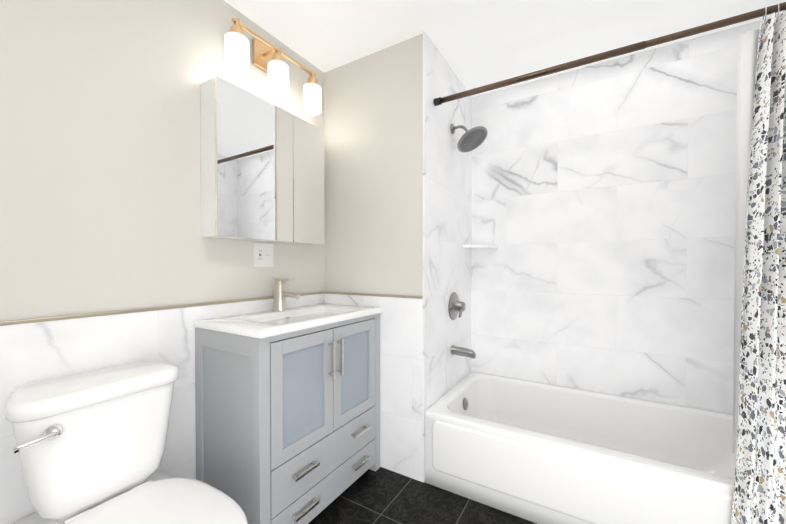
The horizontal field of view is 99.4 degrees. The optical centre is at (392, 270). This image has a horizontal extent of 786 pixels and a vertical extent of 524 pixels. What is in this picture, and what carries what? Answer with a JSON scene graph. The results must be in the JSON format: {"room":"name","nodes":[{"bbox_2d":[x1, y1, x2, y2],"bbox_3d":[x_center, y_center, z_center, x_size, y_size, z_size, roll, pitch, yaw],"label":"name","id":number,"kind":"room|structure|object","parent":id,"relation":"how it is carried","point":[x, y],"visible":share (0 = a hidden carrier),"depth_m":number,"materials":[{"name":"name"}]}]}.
{"room":"bathroom","nodes":[
{"label":"bathroom","id":0,"kind":"room"},
{"bbox_2d":[0,0,323,321],"bbox_3d":[-0.900,-0.056,1.355,0.120,2.278,3.470,0,1,31],"label":"wall","id":1,"kind":"structure","parent":0,"point":[100,155],"depth_m":1.15,"materials":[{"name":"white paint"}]},
{"bbox_2d":[0,294,324,523],"bbox_3d":[-1.045,0.619,0.994,0.010,0.935,2.450,0,1,31],"label":"wainscot tile","id":2,"kind":"structure","parent":1,"relation":"attached to","point":[31,353],"depth_m":1.13,"materials":[{"name":"stone"}]},
{"bbox_2d":[0,292,422,325],"bbox_3d":[-0.762,0.148,0.819,0.670,0.011,2.450,0,1,31],"label":"trim","id":3,"kind":"structure","parent":1,"relation":"attached to","point":[14,322],"depth_m":1.24,"materials":[{"name":"beige metal"}]},
{"bbox_2d":[200,76,324,244],"bbox_3d":[-0.593,-0.462,1.630,0.116,0.640,0.622,0,1,31],"label":"medicine cabinet mirror","id":4,"kind":"object","parent":1,"relation":"attached to","point":[262,169],"visible":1,"depth_m":1.49,"materials":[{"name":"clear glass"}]},
{"bbox_2d":[253,243,272,266],"bbox_3d":[-0.643,-0.077,1.657,0.008,0.116,0.116,0,1,31],"label":"electrical outlet plate","id":5,"kind":"object","parent":1,"relation":"attached to","point":[262,254],"visible":1,"depth_m":1.65,"materials":[{"name":"white plastic"}]},
{"bbox_2d":[224,17,321,114],"bbox_3d":[-0.573,-0.986,1.623,0.152,0.252,0.541,0,1,31],"label":"sconce","id":6,"kind":"object","parent":1,"relation":"attached to","point":[275,67],"visible":1,"depth_m":1.57,"materials":[{"name":"white glass"}]},
{"bbox_2d":[324,33,422,296],"bbox_3d":[0.099,-0.066,2.253,0.670,2.278,0.900,0,1,31],"label":"wall","id":7,"kind":"structure","parent":0,"point":[373,154],"depth_m":1.84,"materials":[{"name":"white paint"}]},
{"bbox_2d":[325,294,422,481],"bbox_3d":[-0.131,0.610,1.868,0.660,0.935,0.010,0,1,31],"label":"tile wainscot","id":8,"kind":"structure","parent":7,"relation":"attached to","point":[401,351],"depth_m":1.76,"materials":[{"name":"stone"}]},
{"bbox_2d":[422,31,471,482],"bbox_3d":[0.350,-0.064,2.010,0.010,2.278,0.760,0,1,31],"label":"wall tile","id":9,"kind":"structure","parent":7,"relation":"attached to","point":[447,199],"depth_m":1.89,"materials":[{"name":"stone"}]},
{"bbox_2d":[448,292,464,319],"bbox_3d":[0.401,0.217,2.017,0.073,0.172,0.172,0,1,31],"label":"shower valve","id":10,"kind":"object","parent":9,"relation":"attached to","point":[456,306],"visible":1,"depth_m":1.99,"materials":[{"name":"silver metal"}]},
{"bbox_2d":[451,345,475,358],"bbox_3d":[0.421,0.485,1.988,0.140,0.063,0.060,0,1,31],"label":"tub spout","id":11,"kind":"object","parent":9,"relation":"attached to","point":[462,351],"visible":1,"depth_m":1.97,"materials":[{"name":"silver metal"}]},
{"bbox_2d":[450,123,487,152],"bbox_3d":[0.448,-0.795,1.956,0.203,0.167,0.188,0,1,31],"label":"shower head","id":12,"kind":"object","parent":9,"relation":"attached to","point":[473,138],"visible":1,"depth_m":1.94},
{"bbox_2d":[434,2,785,105],"bbox_3d":[0.875,-0.893,1.389,1.518,0.036,0.036,0,1,31],"label":"shower curtain rod","id":13,"kind":"object","parent":9,"relation":"attached to","point":[754,14],"visible":1,"depth_m":1.35,"materials":[{"name":"brown metal"}]},
{"bbox_2d":[731,3,785,523],"bbox_3d":[1.306,0.049,1.050,0.398,1.905,0.274,0,1,31],"label":"shower curtain","id":14,"kind":"object","parent":13,"relation":"hanging from","point":[759,419],"visible":0.96,"depth_m":1.09,"materials":[{"name":"fabric"}]},
{"bbox_2d":[308,467,536,523],"bbox_3d":[0.099,1.139,0.769,2.450,0.100,3.470,0,1,31],"label":"floor","id":15,"kind":"structure","parent":0,"point":[381,495],"depth_m":1.53,"materials":[{"name":"black tile"}]},
{"bbox_2d":[5,362,247,523],"bbox_3d":[-0.690,0.705,0.889,0.706,0.766,0.390,0,1,31],"label":"toilet","id":16,"kind":"object","parent":15,"relation":"on","point":[89,448],"visible":0.98,"depth_m":0.92,"materials":[{"name":"white ceramic"}]},
{"bbox_2d":[194,278,382,523],"bbox_3d":[-0.426,0.560,1.585,0.437,1.041,0.776,0,1,31],"label":"bathroom vanity","id":17,"kind":"object","parent":15,"relation":"on","point":[287,400],"visible":0.98,"depth_m":1.33,"materials":[{"name":"grey paint"}]},
{"bbox_2d":[425,371,735,523],"bbox_3d":[1.003,0.896,1.622,1.517,0.368,0.769,0,1,31],"label":"bathtub","id":18,"kind":"object","parent":15,"relation":"on","point":[538,452],"visible":0.92,"depth_m":1.56,"materials":[{"name":"white ceramic"}]},
{"bbox_2d":[224,0,785,96],"bbox_3d":[0.099,-1.238,0.742,2.450,0.100,3.470,0,1,31],"label":"ceiling","id":19,"kind":"structure","parent":0,"point":[478,43],"depth_m":1.64,"materials":[{"name":"white paint"}]},
{"bbox_3d":[1.294,-0.063,1.980,1.660,2.278,0.140,0,1,31],"label":"wall","id":20,"kind":"structure","parent":0,"visible":0},
{"bbox_2d":[463,244,497,248],"bbox_3d":[0.581,-0.159,2.205,0.185,0.020,0.185,0,1,31],"label":"corner shelf","id":21,"kind":"object","parent":20,"relation":"attached to","point":[477,246],"visible":1,"depth_m":2.16,"materials":[{"name":"stone"}]},
{"bbox_2d":[471,15,779,413],"bbox_3d":[1.204,-0.063,1.947,1.520,2.278,0.010,0,1,31],"label":"wall tile","id":22,"kind":"structure","parent":20,"relation":"attached to","point":[603,204],"depth_m":1.90,"materials":[{"name":"stone"}]}
]}

